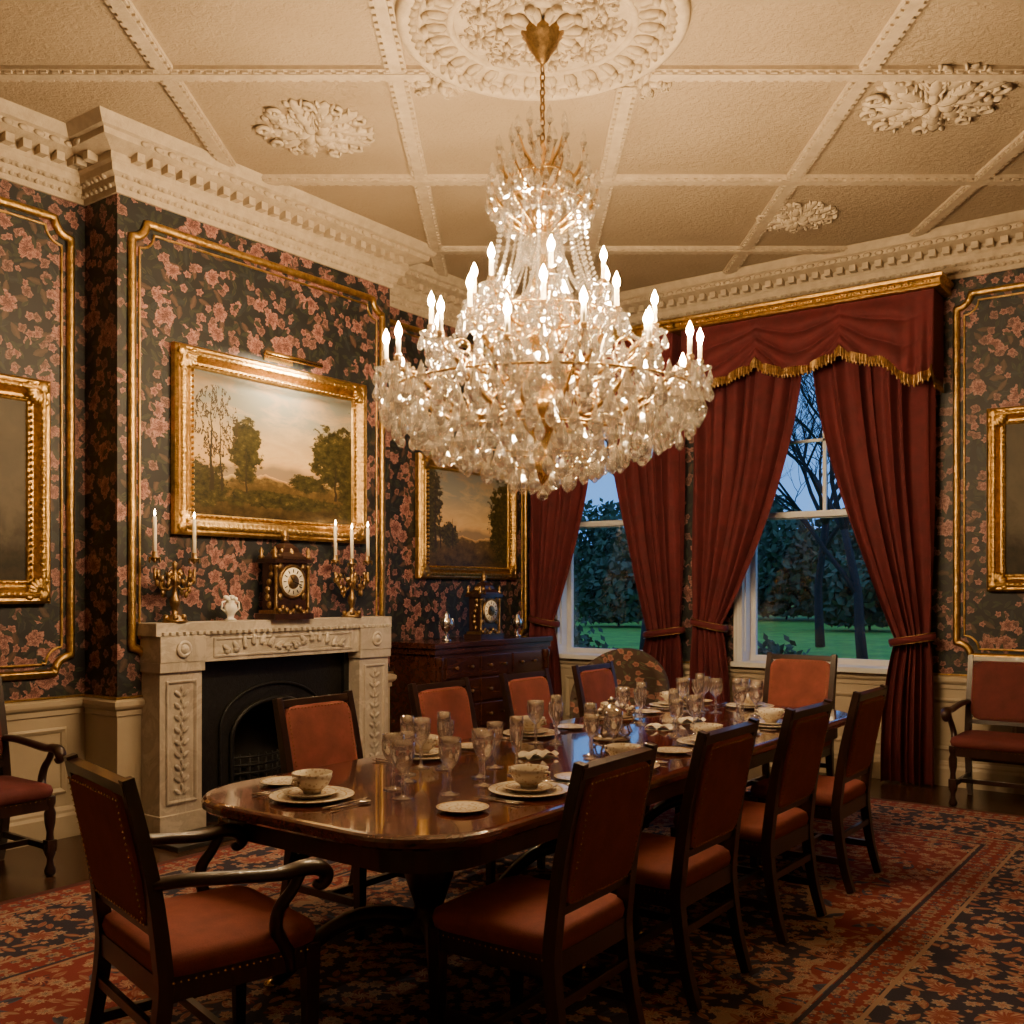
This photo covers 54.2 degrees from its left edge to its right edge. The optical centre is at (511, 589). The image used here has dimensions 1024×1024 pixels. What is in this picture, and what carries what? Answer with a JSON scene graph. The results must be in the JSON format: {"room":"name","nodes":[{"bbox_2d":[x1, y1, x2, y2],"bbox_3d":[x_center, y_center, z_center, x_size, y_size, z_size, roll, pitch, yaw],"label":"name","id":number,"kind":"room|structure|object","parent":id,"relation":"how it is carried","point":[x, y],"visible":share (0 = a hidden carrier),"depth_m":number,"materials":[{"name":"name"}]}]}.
{"room":"dining room","nodes":[
{"label":"dining room","id":0,"kind":"room"},
{"bbox_2d":[85,193,389,802],"bbox_3d":[-1.800,-0.600,7.024,0.350,4.200,2.350,0,0,36],"label":"wall","id":1,"kind":"structure","parent":0,"point":[189,296],"depth_m":6.27,"materials":[{"name":"multicoloured paper"}]},
{"bbox_2d":[171,341,366,543],"bbox_3d":[-1.606,-0.950,6.911,0.072,1.200,1.680,0,0,36],"label":"landscape painting","id":2,"kind":"object","parent":1,"relation":"attached to","point":[259,449],"visible":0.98,"depth_m":6.81,"materials":[{"name":"paint"}]},
{"bbox_2d":[263,350,322,367],"bbox_3d":[-1.556,-1.589,6.899,0.191,0.054,0.500,0,0,36],"label":"picture light","id":3,"kind":"object","parent":1,"relation":"attached to","point":[269,356],"visible":1,"depth_m":6.88,"materials":[{"name":"gold metal"}]},
{"bbox_2d":[0,97,1023,340],"bbox_3d":[0.260,-2.535,3.882,7.421,0.328,9.768,0,0,36],"label":"trim","id":4,"kind":"structure","parent":1,"relation":"attached to","point":[101,153],"depth_m":7.15,"materials":[{"name":"paint"}]},
{"bbox_2d":[6,750,1023,849],"bbox_3d":[0.260,1.405,3.882,7.400,0.190,9.750,0,0,36],"label":"baseboard","id":5,"kind":"structure","parent":1,"relation":"attached to","point":[31,825],"depth_m":7.37,"materials":[{"name":"beige paint"}]},
{"bbox_2d":[0,179,530,806],"bbox_3d":[-2.835,-0.600,6.172,0.300,4.200,9.750,0,0,36],"label":"wall","id":6,"kind":"structure","parent":0,"point":[29,260],"depth_m":6.08,"materials":[{"name":"multicoloured paper"}]},
{"bbox_2d":[0,373,50,603],"bbox_3d":[-3.077,-0.580,5.511,0.072,1.320,1.100,0,0,36],"label":"gilt-framed painting","id":7,"kind":"object","parent":6,"relation":"attached to","point":[25,403],"visible":1,"depth_m":5.84},
{"bbox_2d":[415,452,517,579],"bbox_3d":[-0.383,-0.640,9.153,0.072,1.080,1.420,0,0,36],"label":"landscape painting","id":8,"kind":"object","parent":6,"relation":"attached to","point":[466,527],"visible":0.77,"depth_m":9.06,"materials":[{"name":"paint"}]},
{"bbox_2d":[4,658,966,720],"bbox_3d":[0.260,0.700,3.882,7.400,0.120,9.750,0,0,36],"label":"trim","id":9,"kind":"structure","parent":6,"relation":"attached to","point":[85,703],"depth_m":6.09,"materials":[{"name":"beige paint"}]},
{"bbox_2d":[0,196,1023,680],"bbox_3d":[0.320,-0.870,4.075,7.276,2.783,9.376,0,0,36],"label":"trim","id":10,"kind":"structure","parent":6,"relation":"attached to","point":[147,225],"depth_m":6.08,"materials":[{"name":"metal"}]},
{"bbox_2d":[8,675,1015,794],"bbox_3d":[0.015,1.030,4.265,6.550,0.400,9.425,0,0,36],"label":"trim","id":11,"kind":"structure","parent":6,"relation":"attached to","point":[62,730],"depth_m":6.06,"materials":[{"name":"beige paint"}]},
{"bbox_2d":[0,0,1023,294],"bbox_3d":[0.230,-2.760,3.842,8.200,0.120,10.450,0,0,36],"label":"ceiling","id":12,"kind":"structure","parent":0,"point":[695,127],"depth_m":5.68,"materials":[{"name":"paint"}]},
{"bbox_2d":[255,98,374,157],"bbox_3d":[-1.151,-2.677,5.849,0.703,0.081,0.700,0,0,37],"label":"ornament","id":13,"kind":"object","parent":12,"relation":"attached to","point":[297,131],"depth_m":5.79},
{"bbox_2d":[0,0,1023,304],"bbox_3d":[0.260,-2.687,3.882,7.088,0.046,9.438,0,0,36],"label":"trim","id":14,"kind":"structure","parent":12,"relation":"attached to","point":[395,71],"depth_m":5.62,"materials":[{"name":"paint"}]},
{"bbox_2d":[395,0,691,100],"bbox_3d":[0.143,-2.682,4.770,1.418,0.108,1.417,0,0,0],"label":"ceiling rose","id":15,"kind":"object","parent":12,"relation":"attached to","point":[476,46],"visible":0.96,"depth_m":4.89,"materials":[{"name":"paint"}]},
{"bbox_2d":[372,18,713,500],"bbox_3d":[0.146,-1.550,4.769,1.611,2.250,1.604,0,0,6],"label":"crystal chandelier","id":16,"kind":"object","parent":15,"relation":"hanging from","point":[532,368],"visible":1,"depth_m":4.51,"materials":[{"name":"glass"}]},
{"bbox_2d":[755,200,837,233],"bbox_3d":[2.051,-2.677,7.215,0.585,0.081,0.579,0,0,37],"label":"ornament","id":17,"kind":"object","parent":12,"relation":"attached to","point":[794,217],"depth_m":7.15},
{"bbox_2d":[859,62,1012,135],"bbox_3d":[2.318,-2.677,5.498,0.790,0.081,0.787,0,0,37],"label":"ornament","id":18,"kind":"object","parent":12,"relation":"attached to","point":[906,102],"depth_m":5.47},
{"bbox_2d":[0,766,1023,901],"bbox_3d":[0.230,1.550,3.842,8.200,0.100,10.450,0,0,36],"label":"floor","id":19,"kind":"structure","parent":0,"point":[22,868],"depth_m":5.76,"materials":[{"name":"wood"}]},
{"bbox_2d":[0,675,66,876],"bbox_3d":[-2.790,0.988,5.199,0.635,1.023,0.666,0,0,36],"label":"carved armchair","id":20,"kind":"object","parent":19,"relation":"on","point":[18,796],"visible":1,"depth_m":5.25,"materials":[{"name":"brown wood"}]},
{"bbox_2d":[154,824,233,852],"bbox_3d":[-1.382,1.485,6.664,0.310,0.030,2.170,0,0,36],"label":"hearth","id":21,"kind":"object","parent":19,"relation":"on","point":[178,848],"visible":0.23,"depth_m":5.78,"materials":[{"name":"stone"}]},
{"bbox_2d":[234,749,281,782],"bbox_3d":[-1.794,1.310,6.982,0.246,0.380,0.610,0,0,36],"label":"grate","id":22,"kind":"object","parent":19,"relation":"on","point":[255,769],"visible":0.38,"depth_m":6.89,"materials":[{"name":"metal"}]},
{"bbox_2d":[137,616,391,833],"bbox_3d":[-1.580,0.850,6.823,0.239,1.300,2.030,0,0,36],"label":"fireplace","id":23,"kind":"object","parent":19,"relation":"on","point":[200,679],"visible":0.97,"depth_m":6.48,"materials":[{"name":"stone"}]},
{"bbox_2d":[148,509,199,622],"bbox_3d":[-2.068,-0.145,6.133,0.156,0.689,0.355,0,0,36],"label":"candelabrum","id":24,"kind":"object","parent":23,"relation":"on","point":[173,578],"visible":1,"depth_m":6.11,"materials":[{"name":"metal"}]},
{"bbox_2d":[221,595,239,620],"bbox_3d":[-1.814,0.116,6.443,0.127,0.166,0.093,0,0,-20],"label":"porcelain vase","id":25,"kind":"object","parent":23,"relation":"on","point":[230,608],"visible":1,"depth_m":6.41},
{"bbox_2d":[255,528,313,619],"bbox_3d":[-1.548,-0.116,6.818,0.212,0.630,0.371,0,0,36],"label":"clock","id":26,"kind":"object","parent":23,"relation":"on","point":[285,571],"visible":1,"depth_m":6.74,"materials":[{"name":"brown wood"}]},
{"bbox_2d":[331,520,372,616],"bbox_3d":[-1.175,-0.155,7.339,0.355,0.709,0.156,0,0,-42],"label":"candelabrum","id":27,"kind":"object","parent":23,"relation":"on","point":[351,581],"visible":1,"depth_m":7.32,"materials":[{"name":"metal"}]},
{"bbox_2d":[390,634,552,731],"bbox_3d":[-0.343,0.963,8.738,0.594,1.075,1.660,0,0,36],"label":"sideboard","id":28,"kind":"object","parent":19,"relation":"on","point":[435,660],"visible":0.35,"depth_m":8.33,"materials":[{"name":"brown wood"}]},
{"bbox_2d":[439,612,453,640],"bbox_3d":[-0.546,0.304,8.341,0.110,0.240,0.133,0,0,-14],"label":"urn","id":29,"kind":"object","parent":28,"relation":"on","point":[446,623],"visible":1,"depth_m":8.31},
{"bbox_2d":[464,572,503,638],"bbox_3d":[-0.247,0.125,8.829,0.202,0.598,0.352,0,0,36],"label":"clock","id":30,"kind":"object","parent":28,"relation":"on","point":[484,601],"visible":1,"depth_m":8.75,"materials":[{"name":"brown wood"}]},
{"bbox_2d":[0,785,1023,1023],"bbox_3d":[0.151,1.494,4.491,4.500,0.012,7.200,0,0,36],"label":"rug","id":31,"kind":"object","parent":19,"relation":"on","point":[935,936],"visible":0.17,"depth_m":4.09,"materials":[{"name":"carpet"}]},
{"bbox_2d":[63,753,333,1023],"bbox_3d":[-0.974,0.996,3.068,0.621,0.984,0.656,0,0,-40],"label":"armchair","id":32,"kind":"object","parent":31,"relation":"on","point":[181,949],"visible":1,"depth_m":2.93,"materials":[{"name":"brown wood"}]},
{"bbox_2d":[272,690,405,940],"bbox_3d":[-0.724,0.991,4.591,0.583,0.993,0.498,0,0,36],"label":"dining chair","id":33,"kind":"object","parent":31,"relation":"on","point":[316,731],"visible":0.48,"depth_m":4.64,"materials":[{"name":"leather"}]},
{"bbox_2d":[407,677,545,884],"bbox_3d":[-0.182,0.991,5.322,0.583,0.993,0.498,0,0,36],"label":"dining chair","id":34,"kind":"object","parent":31,"relation":"on","point":[426,700],"visible":0.34,"depth_m":5.45,"materials":[{"name":"leather"}]},
{"bbox_2d":[201,700,847,1023],"bbox_3d":[0.457,1.114,4.862,1.290,0.748,4.040,0,0,36],"label":"dining table","id":35,"kind":"object","parent":31,"relation":"on","point":[413,838],"visible":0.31,"depth_m":3.58,"materials":[{"name":"brown wood"}]},
{"bbox_2d":[260,776,293,786],"bbox_3d":[-0.871,0.732,3.817,0.180,0.014,0.180,0,0,36],"label":"plate","id":36,"kind":"object","parent":35,"relation":"on","point":[278,781],"visible":0.71,"depth_m":3.83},
{"bbox_2d":[269,786,354,803],"bbox_3d":[-0.709,0.731,3.547,0.300,0.017,0.300,0,0,36],"label":"charger plate","id":37,"kind":"object","parent":35,"relation":"on","point":[344,793],"visible":0.6,"depth_m":3.50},
{"bbox_2d":[283,769,340,798],"bbox_3d":[-0.709,0.688,3.547,0.200,0.082,0.200,0,0,36],"label":"cup","id":38,"kind":"object","parent":37,"relation":"on","point":[310,783],"visible":1,"depth_m":3.51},
{"bbox_2d":[382,732,403,790],"bbox_3d":[-0.439,0.636,3.710,0.084,0.205,0.086,0,0,-30],"label":"water goblet","id":39,"kind":"object","parent":35,"relation":"on","point":[387,738],"visible":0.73,"depth_m":3.69,"materials":[{"name":"clear glass"}]},
{"bbox_2d":[391,739,414,800],"bbox_3d":[-0.386,0.636,3.546,0.084,0.205,0.086,0,0,-34],"label":"water goblet","id":40,"kind":"object","parent":35,"relation":"on","point":[402,750],"visible":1,"depth_m":3.52,"materials":[{"name":"clear glass"}]},
{"bbox_2d":[398,715,415,775],"bbox_3d":[-0.420,0.622,4.005,0.071,0.235,0.071,0,0,-12],"label":"champagne flute","id":41,"kind":"object","parent":35,"relation":"on","point":[406,721],"visible":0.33,"depth_m":3.98,"materials":[{"name":"clear glass"}]},
{"bbox_2d":[412,717,430,768],"bbox_3d":[-0.378,0.636,4.162,0.084,0.205,0.086,0,0,-19],"label":"water goblet","id":42,"kind":"object","parent":35,"relation":"on","point":[422,725],"visible":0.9,"depth_m":4.13,"materials":[{"name":"clear glass"}]},
{"bbox_2d":[413,754,439,760],"bbox_3d":[-0.397,0.731,4.423,0.300,0.017,0.300,0,0,36],"label":"charger plate","id":43,"kind":"object","parent":35,"relation":"on","point":[436,757],"visible":0.21,"depth_m":4.33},
{"bbox_2d":[415,734,438,756],"bbox_3d":[-0.397,0.688,4.423,0.200,0.082,0.200,0,0,36],"label":"napkin","id":44,"kind":"object","parent":43,"relation":"on","point":[428,749],"visible":0.44,"depth_m":4.38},
{"bbox_2d":[435,711,452,770],"bbox_3d":[-0.281,0.622,4.126,0.071,0.235,0.071,0,0,11],"label":"champagne flute","id":45,"kind":"object","parent":35,"relation":"on","point":[443,717],"visible":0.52,"depth_m":4.10,"materials":[{"name":"clear glass"}]},
{"bbox_2d":[438,736,461,796],"bbox_3d":[-0.224,0.636,3.612,0.084,0.205,0.086,0,0,36],"label":"water goblet","id":46,"kind":"object","parent":35,"relation":"on","point":[449,747],"visible":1,"depth_m":3.59,"materials":[{"name":"clear glass"}]},
{"bbox_2d":[436,801,488,813],"bbox_3d":[-0.166,0.732,3.357,0.180,0.014,0.180,0,0,36],"label":"plate","id":47,"kind":"object","parent":35,"relation":"on","point":[454,807],"visible":1,"depth_m":3.37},
{"bbox_2d":[472,730,494,787],"bbox_3d":[-0.106,0.636,3.775,0.086,0.205,0.084,0,0,22],"label":"water goblet","id":48,"kind":"object","parent":35,"relation":"on","point":[483,741],"visible":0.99,"depth_m":3.75,"materials":[{"name":"clear glass"}]},
{"bbox_2d":[486,721,503,768],"bbox_3d":[-0.071,0.644,4.158,0.071,0.190,0.071,0,0,-2],"label":"wine glass","id":49,"kind":"object","parent":35,"relation":"on","point":[496,726],"visible":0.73,"depth_m":4.14,"materials":[{"name":"clear glass"}]},
{"bbox_2d":[507,715,523,776],"bbox_3d":[0.018,0.622,3.992,0.071,0.235,0.071,0,0,-31],"label":"champagne flute","id":50,"kind":"object","parent":35,"relation":"on","point":[516,724],"visible":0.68,"depth_m":3.97,"materials":[{"name":"clear glass"}]},
{"bbox_2d":[488,781,567,797],"bbox_3d":[0.062,0.731,3.648,0.300,0.017,0.300,0,0,36],"label":"charger plate","id":51,"kind":"object","parent":35,"relation":"on","point":[497,788],"visible":0.62,"depth_m":3.60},
{"bbox_2d":[502,764,556,792],"bbox_3d":[0.062,0.688,3.648,0.200,0.082,0.200,0,0,36],"label":"cup","id":52,"kind":"object","parent":51,"relation":"on","point":[528,778],"visible":1,"depth_m":3.61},
{"bbox_2d":[503,729,559,737],"bbox_3d":[0.097,0.731,5.091,0.300,0.017,0.300,0,0,36],"label":"charger plate","id":53,"kind":"object","parent":35,"relation":"on","point":[551,732],"visible":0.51,"depth_m":5.03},
{"bbox_2d":[523,715,549,734],"bbox_3d":[0.097,0.688,5.091,0.200,0.082,0.200,0,0,36],"label":"cup","id":54,"kind":"object","parent":53,"relation":"on","point":[529,726],"visible":0.65,"depth_m":5.04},
{"bbox_2d":[527,700,543,743],"bbox_3d":[0.116,0.636,4.829,0.084,0.205,0.086,0,0,-18],"label":"water goblet","id":55,"kind":"object","parent":35,"relation":"on","point":[535,708],"visible":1,"depth_m":4.80,"materials":[{"name":"clear glass"}]},
{"bbox_2d":[518,749,558,759],"bbox_3d":[0.112,0.722,4.421,0.160,0.031,0.110,0,0,-32],"label":"linen napkin","id":56,"kind":"object","parent":35,"relation":"on","point":[536,754],"visible":0.96,"depth_m":4.41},
{"bbox_2d":[549,695,563,744],"bbox_3d":[0.213,0.622,4.793,0.071,0.235,0.071,0,0,-30],"label":"champagne flute","id":57,"kind":"object","parent":35,"relation":"on","point":[556,700],"visible":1,"depth_m":4.78,"materials":[{"name":"clear glass"}]},
{"bbox_2d":[582,702,598,756],"bbox_3d":[0.349,0.622,4.456,0.071,0.235,0.071,0,0,26],"label":"champagne flute","id":58,"kind":"object","parent":35,"relation":"on","point":[590,708],"visible":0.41,"depth_m":4.44,"materials":[{"name":"clear glass"}]},
{"bbox_2d":[583,715,599,759],"bbox_3d":[0.348,0.644,4.370,0.071,0.190,0.071,0,0,-29],"label":"wine glass","id":59,"kind":"object","parent":35,"relation":"on","point":[591,723],"visible":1,"depth_m":4.35,"materials":[{"name":"clear glass"}]},
{"bbox_2d":[604,710,622,756],"bbox_3d":[0.449,0.636,4.422,0.084,0.205,0.086,0,0,-28],"label":"water goblet","id":60,"kind":"object","parent":35,"relation":"on","point":[613,719],"visible":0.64,"depth_m":4.39,"materials":[{"name":"clear glass"}]},
{"bbox_2d":[593,696,635,742],"bbox_3d":[0.492,0.631,4.935,0.233,0.215,0.233,0,0,-31],"label":"tureen","id":61,"kind":"object","parent":35,"relation":"on","point":[629,715],"visible":0.63,"depth_m":4.87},
{"bbox_2d":[615,686,629,705],"bbox_3d":[0.609,0.636,5.497,0.086,0.205,0.084,0,0,-2],"label":"water goblet","id":62,"kind":"object","parent":35,"relation":"on","point":[622,694],"visible":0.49,"depth_m":5.46,"materials":[{"name":"clear glass"}]},
{"bbox_2d":[592,759,659,768],"bbox_3d":[0.465,0.731,4.159,0.300,0.017,0.300,0,0,36],"label":"charger plate","id":63,"kind":"object","parent":35,"relation":"on","point":[656,764],"visible":0.09,"depth_m":4.14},
{"bbox_2d":[604,743,640,755],"bbox_3d":[0.465,0.688,4.159,0.200,0.082,0.200,0,0,36],"label":"cup","id":64,"kind":"object","parent":63,"relation":"on","point":[613,748],"visible":0.25,"depth_m":4.17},
{"bbox_2d":[635,682,646,725],"bbox_3d":[0.707,0.622,5.461,0.071,0.235,0.071,0,0,15],"label":"champagne flute","id":65,"kind":"object","parent":35,"relation":"on","point":[641,687],"visible":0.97,"depth_m":5.44,"materials":[{"name":"clear glass"}]},
{"bbox_2d":[657,746,691,754],"bbox_3d":[0.729,0.732,4.549,0.180,0.014,0.180,0,0,36],"label":"plate","id":66,"kind":"object","parent":35,"relation":"on","point":[671,750],"visible":0.94,"depth_m":4.56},
{"bbox_2d":[669,699,682,737],"bbox_3d":[0.824,0.644,5.013,0.071,0.190,0.071,0,0,3],"label":"wine glass","id":67,"kind":"object","parent":35,"relation":"on","point":[675,705],"visible":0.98,"depth_m":4.99,"materials":[{"name":"clear glass"}]},
{"bbox_2d":[676,677,689,711],"bbox_3d":[1.037,0.636,6.076,0.086,0.205,0.084,0,0,25],"label":"water goblet","id":68,"kind":"object","parent":35,"relation":"on","point":[682,683],"visible":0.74,"depth_m":6.04,"materials":[{"name":"clear glass"}]},
{"bbox_2d":[677,736,694,745],"bbox_3d":[0.941,0.731,4.802,0.300,0.017,0.300,0,0,36],"label":"charger plate","id":69,"kind":"object","parent":35,"relation":"on","point":[684,740],"visible":0.2,"depth_m":4.81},
{"bbox_2d":[687,723,722,741],"bbox_3d":[0.941,0.688,4.802,0.200,0.082,0.200,0,0,36],"label":"cup","id":70,"kind":"object","parent":69,"relation":"on","point":[697,727],"visible":0.33,"depth_m":4.80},
{"bbox_2d":[686,695,702,735],"bbox_3d":[0.925,0.636,5.064,0.084,0.205,0.086,0,0,17],"label":"water goblet","id":71,"kind":"object","parent":35,"relation":"on","point":[694,703],"visible":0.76,"depth_m":5.04,"materials":[{"name":"clear glass"}]},
{"bbox_2d":[708,678,722,712],"bbox_3d":[1.229,0.636,6.033,0.086,0.205,0.084,0,0,-1],"label":"water goblet","id":72,"kind":"object","parent":35,"relation":"on","point":[715,685],"visible":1,"depth_m":6.01,"materials":[{"name":"clear glass"}]},
{"bbox_2d":[734,687,746,721],"bbox_3d":[1.288,0.644,5.640,0.071,0.190,0.071,0,0,4],"label":"wine glass","id":73,"kind":"object","parent":35,"relation":"on","point":[740,693],"visible":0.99,"depth_m":5.62,"materials":[{"name":"clear glass"}]},
{"bbox_2d":[748,683,762,718],"bbox_3d":[1.387,0.636,5.692,0.086,0.205,0.084,0,0,-30],"label":"water goblet","id":74,"kind":"object","parent":35,"relation":"on","point":[755,690],"visible":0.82,"depth_m":5.66,"materials":[{"name":"clear glass"}]},
{"bbox_2d":[744,720,780,728],"bbox_3d":[1.405,0.731,5.429,0.300,0.017,0.300,0,0,36],"label":"charger plate","id":75,"kind":"object","parent":35,"relation":"on","point":[759,726],"visible":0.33,"depth_m":5.33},
{"bbox_2d":[754,708,784,725],"bbox_3d":[1.405,0.688,5.429,0.200,0.082,0.200,0,0,36],"label":"cup","id":76,"kind":"object","parent":75,"relation":"on","point":[770,716],"visible":0.8,"depth_m":5.38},
{"bbox_2d":[499,668,553,729],"bbox_3d":[0.294,0.991,5.965,0.583,0.993,0.498,0,0,36],"label":"dining chair","id":77,"kind":"object","parent":31,"relation":"on","point":[518,688],"visible":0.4,"depth_m":6.04,"materials":[{"name":"leather"}]},
{"bbox_2d":[427,742,657,1023],"bbox_3d":[0.102,0.991,3.210,0.583,0.993,0.498,0,0,35],"label":"dining chair","id":78,"kind":"object","parent":31,"relation":"on","point":[541,929],"visible":1,"depth_m":3.08,"materials":[{"name":"brown wood"}]},
{"bbox_2d":[570,648,669,718],"bbox_3d":[0.871,0.988,8.075,0.819,1.000,0.800,0,0,16],"label":"floral armchair","id":79,"kind":"object","parent":31,"relation":"on","point":[631,666],"visible":0.27,"depth_m":8.30,"materials":[{"name":"fabric"}]},
{"bbox_2d":[571,661,680,827],"bbox_3d":[0.763,0.991,6.601,0.583,0.993,0.498,0,0,36],"label":"dining chair","id":80,"kind":"object","parent":31,"relation":"on","point":[597,683],"visible":0.3,"depth_m":6.67,"materials":[{"name":"leather"}]},
{"bbox_2d":[571,717,759,1011],"bbox_3d":[0.585,0.991,3.846,0.583,0.993,0.498,0,0,36],"label":"dining chair","id":81,"kind":"object","parent":31,"relation":"on","point":[674,873],"visible":0.83,"depth_m":3.66,"materials":[{"name":"brown wood"}]},
{"bbox_2d":[670,699,832,943],"bbox_3d":[1.084,0.991,4.521,0.583,0.993,0.498,0,0,38],"label":"dining chair","id":82,"kind":"object","parent":31,"relation":"on","point":[769,829],"visible":0.8,"depth_m":4.32,"materials":[{"name":"brown wood"}]},
{"bbox_2d":[746,652,837,786],"bbox_3d":[1.873,0.966,6.818,0.523,1.043,0.612,0,0,36],"label":"dining chair","id":83,"kind":"object","parent":31,"relation":"on","point":[790,679],"visible":0.48,"depth_m":6.98,"materials":[{"name":"leather"}]},
{"bbox_2d":[748,684,887,893],"bbox_3d":[1.596,0.991,5.213,0.583,0.993,0.498,0,0,36],"label":"dining chair","id":84,"kind":"object","parent":31,"relation":"on","point":[840,796],"visible":0.84,"depth_m":5.03,"materials":[{"name":"brown wood"}]},
{"bbox_2d":[941,655,1023,806],"bbox_3d":[3.420,0.988,6.993,0.666,1.023,0.635,0,0,36],"label":"carved armchair","id":85,"kind":"object","parent":19,"relation":"on","point":[995,685],"visible":1,"depth_m":7.14,"materials":[{"name":"brown wood"}]},
{"bbox_2d":[560,268,1023,767],"bbox_3d":[3.249,-0.600,7.921,7.400,4.200,0.300,0,0,36],"label":"wall","id":86,"kind":"structure","parent":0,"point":[994,332],"depth_m":7.58,"materials":[{"name":"multicoloured paper"}]},
{"bbox_2d":[554,520,681,659],"bbox_3d":[1.016,-0.670,9.493,1.420,2.660,0.350,0,0,36],"label":"window","id":87,"kind":"structure","parent":86,"relation":"attached to","point":[565,612],"depth_m":9.83,"materials":[{"name":"white paint"}]},
{"bbox_2d":[559,319,680,351],"bbox_3d":[0.799,-2.297,9.301,1.810,0.105,0.375,0,0,36],"label":"gilt pelmet","id":88,"kind":"object","parent":86,"relation":"attached to","point":[666,324],"visible":0.15,"depth_m":8.83,"materials":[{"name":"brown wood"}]},
{"bbox_2d":[559,333,680,403],"bbox_3d":[0.785,-1.873,9.281,1.676,0.737,0.405,0,0,36],"label":"curtain valance","id":89,"kind":"object","parent":88,"relation":"hanging from","point":[671,352],"visible":0.03,"depth_m":8.76,"materials":[{"name":"fabric"}]},
{"bbox_2d":[528,340,684,720],"bbox_3d":[0.845,-0.357,9.314,1.682,3.685,0.200,0,0,36],"label":"curtains","id":90,"kind":"object","parent":89,"relation":"hanging from","point":[651,497],"visible":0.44,"depth_m":9.07,"materials":[{"name":"red fabric"}]},
{"bbox_2d":[730,433,889,673],"bbox_3d":[2.567,-0.670,8.345,1.440,2.660,0.350,0,0,36],"label":"window","id":91,"kind":"structure","parent":86,"relation":"attached to","point":[745,601],"depth_m":8.65,"materials":[{"name":"white paint"}]},
{"bbox_2d":[670,270,953,332],"bbox_3d":[2.367,-2.297,8.142,2.230,0.105,0.375,0,0,36],"label":"gilt pelmet","id":92,"kind":"object","parent":86,"relation":"attached to","point":[937,280],"visible":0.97,"depth_m":7.88,"materials":[{"name":"gold wood"}]},
{"bbox_2d":[679,288,943,392],"bbox_3d":[2.353,-1.873,8.121,2.096,0.737,0.404,0,0,36],"label":"curtain valance","id":93,"kind":"object","parent":92,"relation":"hanging from","point":[903,334],"visible":0.81,"depth_m":7.82,"materials":[{"name":"fabric"}]},
{"bbox_2d":[689,355,935,786],"bbox_3d":[2.388,-0.357,8.172,2.042,3.685,0.200,0,0,36],"label":"curtains","id":94,"kind":"object","parent":93,"relation":"hanging from","point":[879,431],"visible":0.77,"depth_m":7.93,"materials":[{"name":"red fabric"}]},
{"bbox_2d":[987,405,1023,590],"bbox_3d":[3.983,-0.670,7.132,1.100,1.360,0.072,0,0,36],"label":"gilt-framed painting","id":95,"kind":"object","parent":86,"relation":"attached to","point":[1005,425],"visible":1,"depth_m":7.39},
{"label":"outside","id":96,"kind":"structure","parent":0,"visible":0},
{"bbox_2d":[574,605,893,659],"bbox_3d":[21.086,2.075,70.526,170.000,0.250,121.530,0,0,37],"label":"lawn","id":97,"kind":"structure","parent":96,"point":[840,641],"depth_m":42.85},
{"bbox_2d":[574,610,618,648],"bbox_3d":[0.650,1.117,15.402,2.823,1.618,2.640,0,0,36],"label":"shrub","id":98,"kind":"object","parent":97,"relation":"on","point":[578,642],"visible":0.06,"depth_m":15.54,"materials":[{"name":"green plant"}]},
{"bbox_2d":[574,498,627,611],"bbox_3d":[6.827,-2.499,74.652,11.396,8.822,10.667,0,0,36],"label":"leafy tree","id":99,"kind":"object","parent":97,"relation":"on","point":[583,550],"visible":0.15,"depth_m":72.31,"materials":[{"name":"green plant"}]},
{"bbox_2d":[574,550,642,625],"bbox_3d":[5.740,-0.127,53.050,5.112,4.056,4.750,0,0,36],"label":"leafy tree","id":100,"kind":"object","parent":97,"relation":"on","point":[603,589],"visible":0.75,"depth_m":51.56,"materials":[{"name":"green plant"}]},
{"bbox_2d":[588,514,629,564],"bbox_3d":[10.387,-2.066,69.389,10.183,7.956,9.384,0,0,32],"label":"leafy tree","id":101,"kind":"object","parent":97,"relation":"on","point":[623,547],"visible":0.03,"depth_m":68.97,"materials":[{"name":"green plant"}]},
{"bbox_2d":[757,633,810,654],"bbox_3d":[3.121,1.232,12.567,2.330,1.387,2.132,0,0,36],"label":"shrub","id":102,"kind":"object","parent":97,"relation":"on","point":[775,648],"visible":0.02,"depth_m":12.46,"materials":[{"name":"green plant"}]},
{"bbox_2d":[757,495,819,612],"bbox_3d":[15.906,-2.694,70.302,10.584,9.203,11.219,0,0,-27],"label":"leafy tree","id":103,"kind":"object","parent":97,"relation":"on","point":[775,507],"visible":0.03,"depth_m":67.25,"materials":[{"name":"green plant"}]},
{"bbox_2d":[757,510,860,619],"bbox_3d":[17.652,-1.641,64.010,9.471,7.100,8.644,0,0,30],"label":"leafy tree","id":104,"kind":"object","parent":97,"relation":"on","point":[796,548],"visible":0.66,"depth_m":61.68,"materials":[{"name":"green plant"}]},
{"bbox_2d":[789,373,844,647],"bbox_3d":[10.889,-3.599,33.087,7.272,11.062,11.416,0,0,-14],"label":"tree","id":105,"kind":"object","parent":97,"relation":"on","point":[818,597],"visible":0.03,"depth_m":33.50,"materials":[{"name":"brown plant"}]},
{"bbox_2d":[774,370,867,658],"bbox_3d":[8.117,-3.021,25.529,8.543,9.867,7.024,0,0,4],"label":"tree","id":106,"kind":"object","parent":97,"relation":"on","point":[853,582],"visible":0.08,"depth_m":24.18,"materials":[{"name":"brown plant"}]},
{"bbox_2d":[825,520,861,560],"bbox_3d":[24.415,-2.255,61.593,11.043,8.326,10.117,0,0,36],"label":"leafy tree","id":107,"kind":"object","parent":97,"relation":"on","point":[836,540],"visible":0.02,"depth_m":61.19,"materials":[{"name":"green plant"}]},
{"bbox_2d":[809,549,888,629],"bbox_3d":[16.905,-0.189,47.207,5.606,4.201,5.070,0,0,36],"label":"leafy tree","id":108,"kind":"object","parent":97,"relation":"on","point":[838,598],"visible":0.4,"depth_m":46.21,"materials":[{"name":"green plant"}]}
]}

